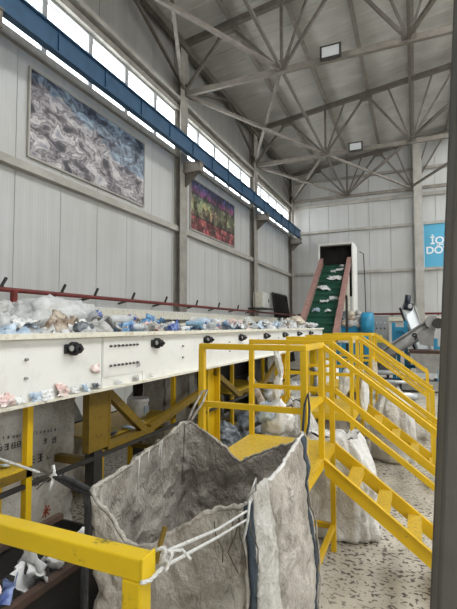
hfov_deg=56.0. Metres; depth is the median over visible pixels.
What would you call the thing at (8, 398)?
paper scrap
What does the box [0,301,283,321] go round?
cable tray
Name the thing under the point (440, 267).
trim
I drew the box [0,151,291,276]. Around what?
trim
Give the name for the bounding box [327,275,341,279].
plastic film
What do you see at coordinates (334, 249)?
curtain
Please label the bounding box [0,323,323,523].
conveyor
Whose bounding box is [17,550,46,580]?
paper scrap
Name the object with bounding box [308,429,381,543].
woven sack
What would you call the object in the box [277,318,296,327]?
plastic bag
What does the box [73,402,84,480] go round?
woven sack
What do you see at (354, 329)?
stand
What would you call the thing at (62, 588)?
trough
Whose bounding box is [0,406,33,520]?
guard rail
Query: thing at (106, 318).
plastic film
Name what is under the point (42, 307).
plastic bag
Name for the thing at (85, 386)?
paper scrap
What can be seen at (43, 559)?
paper scrap
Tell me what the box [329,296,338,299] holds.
plastic film
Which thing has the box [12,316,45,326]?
plastic bag
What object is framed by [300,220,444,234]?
trim
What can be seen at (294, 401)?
woven sack
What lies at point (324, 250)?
curtain
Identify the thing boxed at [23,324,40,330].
plastic bag
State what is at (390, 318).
cable tray
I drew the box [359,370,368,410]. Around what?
woven sack
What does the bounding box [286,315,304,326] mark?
plastic bag
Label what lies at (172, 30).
brace
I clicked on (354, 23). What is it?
ceiling
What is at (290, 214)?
steel column
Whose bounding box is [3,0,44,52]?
window
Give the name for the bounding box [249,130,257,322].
steel column
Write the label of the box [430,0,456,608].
column
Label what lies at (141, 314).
conveyor belt
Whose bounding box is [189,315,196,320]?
plastic film
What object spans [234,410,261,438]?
plastic bag
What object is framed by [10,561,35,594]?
paper scrap
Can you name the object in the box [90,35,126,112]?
window
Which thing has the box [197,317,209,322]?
plastic bag
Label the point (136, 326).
plastic bottle
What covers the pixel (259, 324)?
plastic bag
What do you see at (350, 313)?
scrap
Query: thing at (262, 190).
window
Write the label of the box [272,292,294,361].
cabinet
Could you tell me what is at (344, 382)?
woven sack
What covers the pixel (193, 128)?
window
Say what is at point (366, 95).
roof truss
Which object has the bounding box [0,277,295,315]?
pipe
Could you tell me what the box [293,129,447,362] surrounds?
wall
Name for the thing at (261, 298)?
electrical cabinet
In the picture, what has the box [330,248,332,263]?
curtain
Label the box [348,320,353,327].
scrap
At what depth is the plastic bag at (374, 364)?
6.43 m
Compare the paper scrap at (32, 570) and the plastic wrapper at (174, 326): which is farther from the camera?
the plastic wrapper at (174, 326)
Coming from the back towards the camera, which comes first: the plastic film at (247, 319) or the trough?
the plastic film at (247, 319)
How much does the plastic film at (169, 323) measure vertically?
0.164 m
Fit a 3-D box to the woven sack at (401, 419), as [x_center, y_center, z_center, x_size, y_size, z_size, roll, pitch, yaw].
[2.208,1.556,5.743,0.584,0.964,0.674,-2,-3,30]
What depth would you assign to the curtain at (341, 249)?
16.44 m
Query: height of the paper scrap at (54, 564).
0.094 m
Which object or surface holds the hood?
on the floor
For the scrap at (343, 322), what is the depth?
12.92 m
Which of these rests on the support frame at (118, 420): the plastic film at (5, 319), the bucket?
the bucket
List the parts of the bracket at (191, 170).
knee plate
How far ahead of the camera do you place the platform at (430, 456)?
4.79 m
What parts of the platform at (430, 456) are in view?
post, post, rail, rail, deck rail, rail, rail, post, post, post, handrail, handrail, handrail, post, post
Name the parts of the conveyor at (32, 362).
panel, leg, leg, panel, plate, rail, panel, panel, leg, panel, leg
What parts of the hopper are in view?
frame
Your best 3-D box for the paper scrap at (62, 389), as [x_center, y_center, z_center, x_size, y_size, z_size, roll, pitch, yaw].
[-1.161,0.597,3.015,0.071,0.100,0.158,-1,-3,13]
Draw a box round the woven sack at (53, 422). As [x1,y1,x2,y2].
[0,397,74,522]
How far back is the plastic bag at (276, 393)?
3.75 m
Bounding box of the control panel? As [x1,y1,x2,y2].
[374,316,389,377]
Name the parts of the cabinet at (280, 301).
frame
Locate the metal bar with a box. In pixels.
[245,404,292,430]
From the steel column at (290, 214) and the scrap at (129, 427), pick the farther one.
the steel column at (290, 214)
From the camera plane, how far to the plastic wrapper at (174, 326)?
4.81 m
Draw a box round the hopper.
[409,349,439,381]
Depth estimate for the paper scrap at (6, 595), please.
1.96 m
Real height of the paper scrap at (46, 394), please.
0.090 m
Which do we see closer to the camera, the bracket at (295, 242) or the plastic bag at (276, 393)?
the plastic bag at (276, 393)
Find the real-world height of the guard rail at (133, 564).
1.336 m
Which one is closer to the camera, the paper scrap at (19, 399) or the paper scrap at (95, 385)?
the paper scrap at (19, 399)
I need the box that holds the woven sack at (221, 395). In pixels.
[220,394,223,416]
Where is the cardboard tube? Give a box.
[248,376,264,403]
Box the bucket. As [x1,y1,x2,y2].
[128,396,148,417]
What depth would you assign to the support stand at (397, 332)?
12.36 m
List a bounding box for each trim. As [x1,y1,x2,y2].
[0,24,290,236]
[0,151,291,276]
[54,0,290,211]
[296,163,445,185]
[296,190,445,209]
[296,266,442,275]
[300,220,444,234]
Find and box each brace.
[134,0,436,89]
[186,44,449,162]
[257,133,446,200]
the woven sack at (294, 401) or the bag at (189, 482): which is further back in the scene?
the woven sack at (294, 401)
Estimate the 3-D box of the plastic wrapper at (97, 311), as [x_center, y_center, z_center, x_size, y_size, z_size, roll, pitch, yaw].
[-1.308,0.086,4.161,0.137,0.112,0.218,-1,-3,13]
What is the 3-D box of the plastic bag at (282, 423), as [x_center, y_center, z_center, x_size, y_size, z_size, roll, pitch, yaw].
[0.439,1.008,3.836,0.292,0.361,0.316,1,-3,-12]
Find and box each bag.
[0,323,33,333]
[11,294,98,326]
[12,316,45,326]
[22,323,95,332]
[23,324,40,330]
[68,319,86,329]
[80,389,321,608]
[111,315,142,331]
[181,325,189,330]
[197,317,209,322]
[202,320,219,329]
[219,319,233,329]
[220,419,240,447]
[227,321,245,328]
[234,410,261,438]
[253,321,265,328]
[256,400,274,422]
[262,389,284,400]
[262,398,294,435]
[265,325,275,328]
[272,371,283,402]
[273,320,280,326]
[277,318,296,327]
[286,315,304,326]
[290,378,310,397]
[312,360,338,397]
[366,359,377,389]
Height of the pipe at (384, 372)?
0.557 m
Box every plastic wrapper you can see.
[42,309,78,332]
[73,321,93,331]
[95,309,102,317]
[139,313,165,324]
[166,319,179,330]
[185,325,201,329]
[222,318,241,324]
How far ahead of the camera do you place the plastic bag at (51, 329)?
3.13 m
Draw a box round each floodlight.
[320,41,341,61]
[348,141,362,152]
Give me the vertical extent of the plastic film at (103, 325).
0.209 m
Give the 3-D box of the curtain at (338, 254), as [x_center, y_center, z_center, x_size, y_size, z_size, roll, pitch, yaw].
[4.203,-1.874,16.498,0.110,0.590,0.010,-1,-3,23]
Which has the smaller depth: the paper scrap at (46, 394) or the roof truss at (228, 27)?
the paper scrap at (46, 394)
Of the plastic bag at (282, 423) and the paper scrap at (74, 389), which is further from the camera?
the plastic bag at (282, 423)
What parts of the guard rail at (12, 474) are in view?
post, plate, edge rail, post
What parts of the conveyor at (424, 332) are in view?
lid, gear motor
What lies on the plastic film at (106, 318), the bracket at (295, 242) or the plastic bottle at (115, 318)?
the plastic bottle at (115, 318)
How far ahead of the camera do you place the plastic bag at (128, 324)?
3.94 m
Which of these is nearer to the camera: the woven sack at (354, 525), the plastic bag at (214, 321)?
the woven sack at (354, 525)
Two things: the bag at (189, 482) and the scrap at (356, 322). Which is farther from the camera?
the scrap at (356, 322)
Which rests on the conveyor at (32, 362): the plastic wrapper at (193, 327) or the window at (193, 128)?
the plastic wrapper at (193, 327)
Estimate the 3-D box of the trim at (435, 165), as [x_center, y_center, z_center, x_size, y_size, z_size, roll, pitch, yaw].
[13.561,-6.624,18.706,21.700,0.120,0.140,-1,-3,23]
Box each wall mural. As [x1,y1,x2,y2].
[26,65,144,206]
[189,179,234,247]
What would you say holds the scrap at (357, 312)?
on the scrap
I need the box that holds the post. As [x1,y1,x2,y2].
[345,295,347,361]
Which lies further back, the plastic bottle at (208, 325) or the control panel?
the control panel
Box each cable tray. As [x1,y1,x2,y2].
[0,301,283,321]
[389,316,440,320]
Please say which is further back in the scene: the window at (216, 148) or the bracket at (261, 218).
the bracket at (261, 218)
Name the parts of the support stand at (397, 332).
panel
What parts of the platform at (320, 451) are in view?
post, post, rail, rail, rail, rail, post, rail, rail, post, deck rail, foot rail, foot rail, post, leg, handrail, handrail, handrail, handrail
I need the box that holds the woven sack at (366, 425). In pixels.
[345,392,369,438]
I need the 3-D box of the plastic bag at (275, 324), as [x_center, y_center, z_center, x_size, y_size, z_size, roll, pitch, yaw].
[1.001,0.437,9.069,0.262,0.208,0.249,1,-3,-17]
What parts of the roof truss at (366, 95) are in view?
gusset plate, gusset plate, gusset plate, gusset plate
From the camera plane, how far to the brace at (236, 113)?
13.67 m
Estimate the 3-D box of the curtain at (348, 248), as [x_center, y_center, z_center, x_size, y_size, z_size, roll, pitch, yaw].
[4.548,-1.881,16.349,0.110,0.590,0.010,-1,-3,23]
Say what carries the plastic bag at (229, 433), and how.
on the floor
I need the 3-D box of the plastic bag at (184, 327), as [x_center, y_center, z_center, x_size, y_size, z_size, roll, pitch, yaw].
[-0.563,0.347,5.416,0.244,0.177,0.195,1,-3,-19]
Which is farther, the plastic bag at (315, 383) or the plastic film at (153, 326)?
the plastic bag at (315, 383)
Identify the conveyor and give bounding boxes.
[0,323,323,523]
[300,257,350,377]
[368,316,440,366]
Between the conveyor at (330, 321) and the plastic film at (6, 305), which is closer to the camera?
the plastic film at (6, 305)
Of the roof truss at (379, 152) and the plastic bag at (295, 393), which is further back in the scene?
the roof truss at (379, 152)
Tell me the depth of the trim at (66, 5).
10.46 m
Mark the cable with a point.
(359, 251)
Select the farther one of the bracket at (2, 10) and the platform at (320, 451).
the bracket at (2, 10)
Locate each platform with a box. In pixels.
[198,339,436,569]
[286,335,435,475]
[323,333,436,443]
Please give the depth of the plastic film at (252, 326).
6.91 m
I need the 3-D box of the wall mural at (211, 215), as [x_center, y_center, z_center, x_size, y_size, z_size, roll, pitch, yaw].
[-0.460,-2.909,14.121,0.050,1.560,3.350,-1,-3,23]
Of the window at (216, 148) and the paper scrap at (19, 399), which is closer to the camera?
the paper scrap at (19, 399)
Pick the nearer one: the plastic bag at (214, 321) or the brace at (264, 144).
the plastic bag at (214, 321)
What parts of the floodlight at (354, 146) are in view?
glass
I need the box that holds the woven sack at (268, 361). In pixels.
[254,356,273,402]
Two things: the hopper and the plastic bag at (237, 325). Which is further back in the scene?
the hopper
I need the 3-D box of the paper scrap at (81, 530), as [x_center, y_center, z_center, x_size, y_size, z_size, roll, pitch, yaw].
[-0.850,1.355,2.459,0.090,0.114,0.134,2,-3,-35]
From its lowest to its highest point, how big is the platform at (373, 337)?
1.635 m
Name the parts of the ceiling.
roof panel, roof panel, roof panel, roof panel, roof panel, roof panel, roof panel, roof panel, roof panel, roof panel, roof panel, roof panel, roof panel, roof panel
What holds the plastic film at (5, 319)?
on the plastic film
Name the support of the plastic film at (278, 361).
on the plastic bag at (276, 393)
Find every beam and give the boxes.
[0,0,300,237]
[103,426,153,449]
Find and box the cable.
[359,251,365,311]
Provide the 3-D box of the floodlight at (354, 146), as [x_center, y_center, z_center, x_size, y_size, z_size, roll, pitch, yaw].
[4.692,-5.757,15.820,0.500,0.340,0.320,-1,-3,23]
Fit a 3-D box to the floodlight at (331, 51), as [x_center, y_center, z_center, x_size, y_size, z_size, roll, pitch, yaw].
[2.484,-6.029,10.376,0.500,0.340,0.320,-1,-3,23]
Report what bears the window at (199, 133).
in the wall at (52, 236)
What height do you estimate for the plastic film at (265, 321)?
0.223 m
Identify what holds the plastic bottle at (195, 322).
on the conveyor at (32, 362)
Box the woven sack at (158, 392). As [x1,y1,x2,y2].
[142,374,188,444]
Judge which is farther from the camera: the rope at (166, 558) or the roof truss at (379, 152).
the roof truss at (379, 152)
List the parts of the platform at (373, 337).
post, post, rail, rail, deck rail, rail, rail, post, leg, post, handrail, handrail, handrail, handrail, post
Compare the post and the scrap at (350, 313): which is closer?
the post
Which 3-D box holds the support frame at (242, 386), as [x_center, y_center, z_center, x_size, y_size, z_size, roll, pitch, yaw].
[0.065,1.500,7.317,0.650,1.235,1.600,-1,-3,23]
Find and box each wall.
[0,0,288,415]
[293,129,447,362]
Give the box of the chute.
[399,295,431,379]
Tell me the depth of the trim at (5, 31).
8.91 m
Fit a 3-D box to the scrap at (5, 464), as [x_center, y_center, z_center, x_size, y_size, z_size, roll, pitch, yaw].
[-1.446,1.041,2.776,0.064,0.035,0.060,0,-3,4]
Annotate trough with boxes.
[0,512,98,608]
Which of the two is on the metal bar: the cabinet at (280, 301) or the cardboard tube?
the cardboard tube
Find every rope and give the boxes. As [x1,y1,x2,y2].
[0,458,91,495]
[140,510,247,584]
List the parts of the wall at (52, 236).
wall panel, wall panel, wall panel, wall panel, wall panel, wall panel, wall panel, wall panel, wall panel, wall panel, wall panel, wall panel, wall panel, wall panel, wall panel, wall panel, wall panel, wall panel, wall panel, wall panel, wall panel, wall panel, wall panel, wall panel, wall panel, wall panel, wall panel, wall panel, wall panel, wall panel, wall panel, wall panel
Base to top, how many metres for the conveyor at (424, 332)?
1.487 m
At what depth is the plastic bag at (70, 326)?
3.38 m
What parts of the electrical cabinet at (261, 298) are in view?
door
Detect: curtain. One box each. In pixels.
[323,249,325,263]
[327,249,329,263]
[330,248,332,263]
[333,248,335,263]
[336,248,339,262]
[340,248,342,262]
[343,247,345,262]
[346,247,349,256]
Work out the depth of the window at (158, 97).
11.42 m
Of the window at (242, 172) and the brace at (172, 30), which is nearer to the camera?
the brace at (172, 30)
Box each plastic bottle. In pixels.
[109,315,135,322]
[130,323,144,329]
[186,320,206,325]
[205,323,218,327]
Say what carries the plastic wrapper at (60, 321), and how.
on the plastic bag at (51, 329)
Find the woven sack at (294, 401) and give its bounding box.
[272,396,317,437]
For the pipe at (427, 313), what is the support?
attached to the wall at (385, 248)
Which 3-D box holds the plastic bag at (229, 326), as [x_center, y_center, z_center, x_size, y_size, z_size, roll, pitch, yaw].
[-0.030,0.330,6.278,0.216,0.224,0.188,0,-3,9]
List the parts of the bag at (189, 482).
seam cord, seam cord, reinforcing panel, seam cord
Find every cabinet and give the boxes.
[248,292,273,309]
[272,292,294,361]
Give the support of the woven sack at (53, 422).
hanging from the conveyor at (32, 362)
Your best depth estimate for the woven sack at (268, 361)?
9.05 m
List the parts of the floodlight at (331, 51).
glass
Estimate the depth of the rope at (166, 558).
0.92 m
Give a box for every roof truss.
[185,0,452,97]
[256,62,450,167]
[289,130,448,203]
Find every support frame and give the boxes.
[74,376,175,483]
[197,358,264,424]
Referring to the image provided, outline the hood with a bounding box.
[318,242,357,360]
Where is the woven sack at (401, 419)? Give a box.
[370,386,416,463]
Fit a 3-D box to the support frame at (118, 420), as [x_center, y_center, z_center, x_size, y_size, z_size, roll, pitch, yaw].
[-1.180,1.363,4.573,0.650,1.235,1.330,-1,-3,23]
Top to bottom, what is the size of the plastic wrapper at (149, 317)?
0.207 m
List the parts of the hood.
roof plate, plate, plate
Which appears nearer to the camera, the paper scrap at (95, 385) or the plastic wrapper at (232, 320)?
the paper scrap at (95, 385)
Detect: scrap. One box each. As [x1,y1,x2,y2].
[0,392,15,407]
[0,463,9,466]
[0,572,17,605]
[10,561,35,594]
[14,395,25,404]
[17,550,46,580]
[26,563,47,582]
[29,391,41,401]
[38,389,54,401]
[41,556,64,565]
[46,557,64,568]
[54,383,69,395]
[70,386,78,392]
[78,527,84,533]
[82,383,90,391]
[91,364,99,372]
[91,383,98,388]
[122,425,134,429]
[341,320,345,326]
[348,311,354,315]
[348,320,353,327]
[353,320,359,327]
[355,310,361,315]
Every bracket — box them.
[0,6,4,27]
[183,160,203,187]
[256,213,269,229]
[291,238,301,250]
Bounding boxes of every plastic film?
[0,298,30,316]
[0,311,22,328]
[92,315,127,331]
[92,320,113,331]
[139,320,163,330]
[164,322,181,330]
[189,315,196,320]
[244,317,255,324]
[245,324,257,328]
[261,319,273,324]
[274,351,283,377]
[305,322,317,326]
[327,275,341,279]
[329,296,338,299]
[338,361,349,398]
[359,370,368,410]
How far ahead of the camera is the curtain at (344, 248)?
16.40 m
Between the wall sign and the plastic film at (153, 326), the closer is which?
the plastic film at (153, 326)
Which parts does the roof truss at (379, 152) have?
gusset plate, gusset plate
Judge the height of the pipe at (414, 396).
0.187 m
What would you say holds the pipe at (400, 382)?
on the floor
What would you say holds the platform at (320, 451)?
on the floor
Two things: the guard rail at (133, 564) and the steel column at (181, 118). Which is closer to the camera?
the guard rail at (133, 564)
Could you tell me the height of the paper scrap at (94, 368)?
0.068 m
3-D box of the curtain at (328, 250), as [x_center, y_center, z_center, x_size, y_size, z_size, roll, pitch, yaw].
[3.859,-1.866,16.647,0.110,0.590,0.010,-1,-3,23]
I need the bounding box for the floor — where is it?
[71,359,438,608]
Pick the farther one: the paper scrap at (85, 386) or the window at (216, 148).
the window at (216, 148)
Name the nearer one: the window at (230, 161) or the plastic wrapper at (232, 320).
the plastic wrapper at (232, 320)
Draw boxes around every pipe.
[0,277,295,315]
[298,312,440,315]
[336,340,364,371]
[354,378,415,390]
[359,369,416,379]
[369,391,418,399]
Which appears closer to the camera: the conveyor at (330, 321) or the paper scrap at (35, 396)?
the paper scrap at (35, 396)
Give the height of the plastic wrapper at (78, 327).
0.114 m
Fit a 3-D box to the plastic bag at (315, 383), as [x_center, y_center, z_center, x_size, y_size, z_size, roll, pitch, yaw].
[2.237,1.728,9.867,0.618,0.947,0.633,0,-3,8]
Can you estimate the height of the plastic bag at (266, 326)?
0.207 m
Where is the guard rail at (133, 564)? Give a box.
[0,514,167,608]
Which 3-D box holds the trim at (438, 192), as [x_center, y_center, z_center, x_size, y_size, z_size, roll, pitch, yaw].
[13.561,-5.346,18.642,21.700,0.160,0.140,-1,-3,23]
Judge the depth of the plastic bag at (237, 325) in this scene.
6.54 m
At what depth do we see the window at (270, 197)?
20.48 m
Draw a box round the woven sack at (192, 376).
[188,372,197,423]
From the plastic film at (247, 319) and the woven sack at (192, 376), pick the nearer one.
the woven sack at (192, 376)
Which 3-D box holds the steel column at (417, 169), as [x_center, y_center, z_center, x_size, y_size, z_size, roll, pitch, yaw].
[8.968,-2.543,20.227,0.400,10.600,0.370,-1,-3,23]
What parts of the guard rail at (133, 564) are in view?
rail, post, welded rod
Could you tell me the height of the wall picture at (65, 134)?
1.580 m
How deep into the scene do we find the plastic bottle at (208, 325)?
5.44 m
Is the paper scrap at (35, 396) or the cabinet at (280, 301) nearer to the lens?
the paper scrap at (35, 396)
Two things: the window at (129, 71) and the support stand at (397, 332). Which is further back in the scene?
the support stand at (397, 332)
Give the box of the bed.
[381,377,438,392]
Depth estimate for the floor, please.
3.23 m
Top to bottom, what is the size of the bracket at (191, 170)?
0.648 m
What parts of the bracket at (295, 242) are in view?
knee plate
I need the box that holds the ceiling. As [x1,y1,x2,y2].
[153,0,453,172]
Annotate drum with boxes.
[360,312,374,365]
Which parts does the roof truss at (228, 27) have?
gusset plate, gusset plate, gusset plate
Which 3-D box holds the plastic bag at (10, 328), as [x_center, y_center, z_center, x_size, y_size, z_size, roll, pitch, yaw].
[-1.480,0.168,2.755,0.274,0.156,0.564,-1,-3,14]
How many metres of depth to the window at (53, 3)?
8.38 m
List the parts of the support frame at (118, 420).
post, plate, post, foot rail, edge rail, post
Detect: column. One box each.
[173,45,187,322]
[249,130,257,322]
[288,178,295,359]
[413,143,424,321]
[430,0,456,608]
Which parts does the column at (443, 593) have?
plate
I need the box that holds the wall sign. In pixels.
[423,220,444,266]
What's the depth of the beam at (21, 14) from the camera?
8.51 m
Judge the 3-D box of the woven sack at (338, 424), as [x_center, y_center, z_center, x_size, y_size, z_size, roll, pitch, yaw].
[1.174,1.626,4.985,0.523,0.749,0.680,-1,-3,23]
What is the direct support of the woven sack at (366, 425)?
on the floor
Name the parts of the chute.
motor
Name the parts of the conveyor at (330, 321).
rail, leg, rail, leg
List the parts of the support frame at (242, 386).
post, plate, edge rail, post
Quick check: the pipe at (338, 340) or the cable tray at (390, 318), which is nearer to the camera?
the pipe at (338, 340)
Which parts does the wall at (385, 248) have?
wall panel, wall panel, wall panel, wall panel, wall panel, wall panel, wall panel, wall panel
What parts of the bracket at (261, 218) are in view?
knee plate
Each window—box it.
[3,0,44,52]
[44,0,90,86]
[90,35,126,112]
[126,67,155,134]
[155,93,174,148]
[188,122,197,161]
[198,131,214,178]
[215,146,228,188]
[229,159,240,197]
[241,170,249,203]
[261,188,268,202]
[269,195,276,223]
[277,202,282,228]
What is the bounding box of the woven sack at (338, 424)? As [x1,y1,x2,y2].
[315,419,348,431]
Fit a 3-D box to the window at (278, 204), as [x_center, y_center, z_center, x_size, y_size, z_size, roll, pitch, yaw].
[2.507,-4.374,21.254,0.080,1.160,1.150,-1,-3,23]
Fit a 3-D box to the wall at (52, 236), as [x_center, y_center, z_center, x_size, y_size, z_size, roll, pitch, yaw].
[-2.367,-2.756,10.057,0.220,10.010,28.300,-1,-3,23]
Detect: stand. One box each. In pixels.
[341,326,360,377]
[392,321,439,380]

